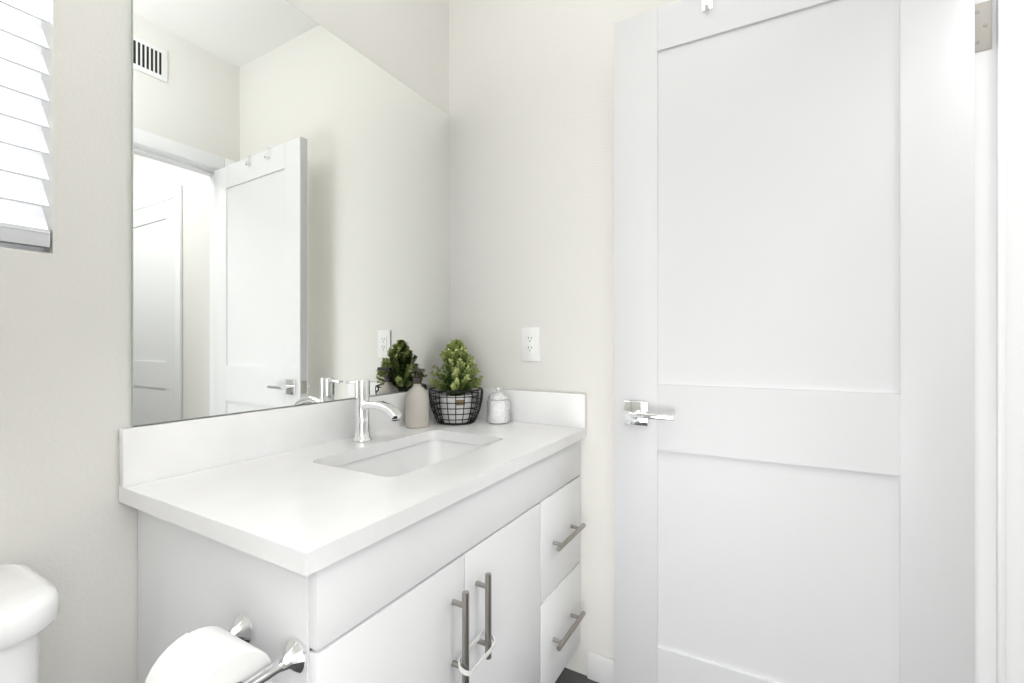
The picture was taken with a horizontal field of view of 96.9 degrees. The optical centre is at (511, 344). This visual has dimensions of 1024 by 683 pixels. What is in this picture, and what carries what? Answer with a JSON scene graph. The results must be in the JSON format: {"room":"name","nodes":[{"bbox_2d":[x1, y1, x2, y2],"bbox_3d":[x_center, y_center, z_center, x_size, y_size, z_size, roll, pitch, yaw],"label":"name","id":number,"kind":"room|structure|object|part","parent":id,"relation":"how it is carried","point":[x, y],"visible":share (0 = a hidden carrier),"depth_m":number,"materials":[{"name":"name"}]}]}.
{"room":"bathroom","nodes":[
{"label":"bathroom","id":0,"kind":"room"},
{"bbox_2d":[0,0,448,682],"bbox_3d":[-0.868,-0.180,0.782,0.120,2.640,2.540,0,0,30],"label":"wall","id":1,"kind":"structure","parent":0,"point":[68,524],"depth_m":0.82,"materials":[{"name":"white paint"}]},
{"bbox_2d":[0,242,38,251],"bbox_3d":[-1.034,-0.633,0.554,0.040,0.953,0.640,0,0,30],"label":"window","id":2,"kind":"structure","parent":1,"relation":"in","point":[15,246],"depth_m":0.80,"materials":[{"name":"white paint"}]},
{"bbox_2d":[0,0,49,247],"bbox_3d":[-0.982,-0.638,0.525,0.058,0.941,0.633,0,0,30],"label":"window blind","id":3,"kind":"object","parent":1,"relation":"attached to","point":[23,145],"visible":1,"depth_m":0.77,"materials":[{"name":"plastic"}]},
{"bbox_2d":[131,0,449,425],"bbox_3d":[-0.489,-0.358,1.311,0.006,1.034,0.996,0,0,30],"label":"mirror","id":4,"kind":"object","parent":1,"relation":"attached to","point":[290,204],"visible":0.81,"depth_m":1.12,"materials":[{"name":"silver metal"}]},
{"bbox_2d":[449,0,681,675],"bbox_3d":[1.252,-0.180,0.958,3.380,2.640,0.120,0,0,30],"label":"wall","id":5,"kind":"structure","parent":0,"point":[531,98],"depth_m":1.54,"materials":[{"name":"white paint"}]},
{"bbox_2d":[521,327,539,360],"bbox_3d":[0.064,0.000,1.567,0.072,0.117,0.008,0,0,30],"label":"electrical outlet plate","id":6,"kind":"object","parent":5,"relation":"attached to","point":[530,343],"visible":1,"depth_m":1.56,"materials":[{"name":"white plastic"}]},
{"bbox_2d":[587,651,613,682],"bbox_3d":[0.616,1.032,1.248,0.860,0.085,0.012,0,0,30],"label":"baseboard","id":7,"kind":"structure","parent":5,"relation":"attached to","point":[600,668],"depth_m":1.43,"materials":[{"name":"white paint"}]},
{"bbox_2d":[555,668,597,682],"bbox_3d":[0.597,1.157,-0.061,3.500,0.165,2.540,0,0,30],"label":"floor","id":8,"kind":"structure","parent":0,"point":[566,675],"depth_m":1.46,"materials":[{"name":"tile"}]},
{"bbox_2d":[0,563,59,682],"bbox_3d":[-0.606,0.708,0.368,0.718,0.734,0.448,0,0,30],"label":"toilet","id":9,"kind":"object","parent":8,"relation":"on","point":[29,604],"visible":1,"depth_m":0.61,"materials":[{"name":"white ceramic"}]},
{"bbox_2d":[119,388,586,682],"bbox_3d":[-0.243,0.618,1.159,0.580,0.914,1.017,0,0,30],"label":"bathroom vanity","id":10,"kind":"object","parent":8,"relation":"on","point":[399,551],"visible":0.98,"depth_m":0.88,"materials":[{"name":"white wood"}]},
{"bbox_2d":[145,612,306,682],"bbox_3d":[-0.395,0.460,0.611,0.172,0.128,0.143,0,0,30],"label":"toilet paper holder","id":11,"kind":"object","parent":10,"relation":"attached to","point":[212,654],"visible":1,"depth_m":0.59,"materials":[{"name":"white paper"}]},
{"bbox_2d":[346,378,401,441],"bbox_3d":[-0.387,0.183,1.255,0.198,0.172,0.053,0,0,30],"label":"faucet","id":12,"kind":"object","parent":10,"relation":"on","point":[363,405],"visible":1,"depth_m":1.25,"materials":[{"name":"silver metal"}]},
{"bbox_2d":[405,368,428,427],"bbox_3d":[-0.311,0.174,1.486,0.077,0.190,0.077,0,0,30],"label":"soap dispenser","id":13,"kind":"object","parent":10,"relation":"on","point":[417,406],"visible":1,"depth_m":1.46,"materials":[{"name":"grey ceramic"}]},
{"bbox_2d":[429,339,483,424],"bbox_3d":[-0.193,0.127,1.564,0.187,0.284,0.187,0,0,30],"label":"potted plant","id":14,"kind":"object","parent":10,"relation":"on","point":[455,398],"visible":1,"depth_m":1.53,"materials":[{"name":"green plant"}]},
{"bbox_2d":[487,387,509,423],"bbox_3d":[-0.047,0.208,1.560,0.080,0.124,0.080,0,0,30],"label":"glass jar","id":15,"kind":"object","parent":10,"relation":"on","point":[498,406],"visible":0.98,"depth_m":1.53,"materials":[{"name":"white glass"}]},
{"bbox_3d":[0.484,-0.180,0.004,0.120,2.640,2.300,0,0,30],"label":"wall","id":16,"kind":"structure","parent":0,"visible":0},
{"bbox_2d":[614,0,991,682],"bbox_3d":[0.635,0.083,1.099,0.780,1.960,0.135,0,0,28],"label":"door","id":17,"kind":"structure","parent":16,"relation":"in","point":[794,341],"depth_m":1.07,"materials":[{"name":"paint"}]},
{"bbox_3d":[0.974,0.080,0.944,0.036,1.580,0.002,0,0,30],"label":"door hinge","id":18,"kind":"part","parent":17,"relation":"part of","materials":[{"name":"silver metal"}]},
{"bbox_2d":[975,0,1023,682],"bbox_3d":[0.820,0.049,0.587,0.152,2.053,0.925,0,0,30],"label":"door frame","id":19,"kind":"structure","parent":16,"relation":"attached to","point":[999,361],"depth_m":0.92,"materials":[{"name":"white paint"}]}
]}

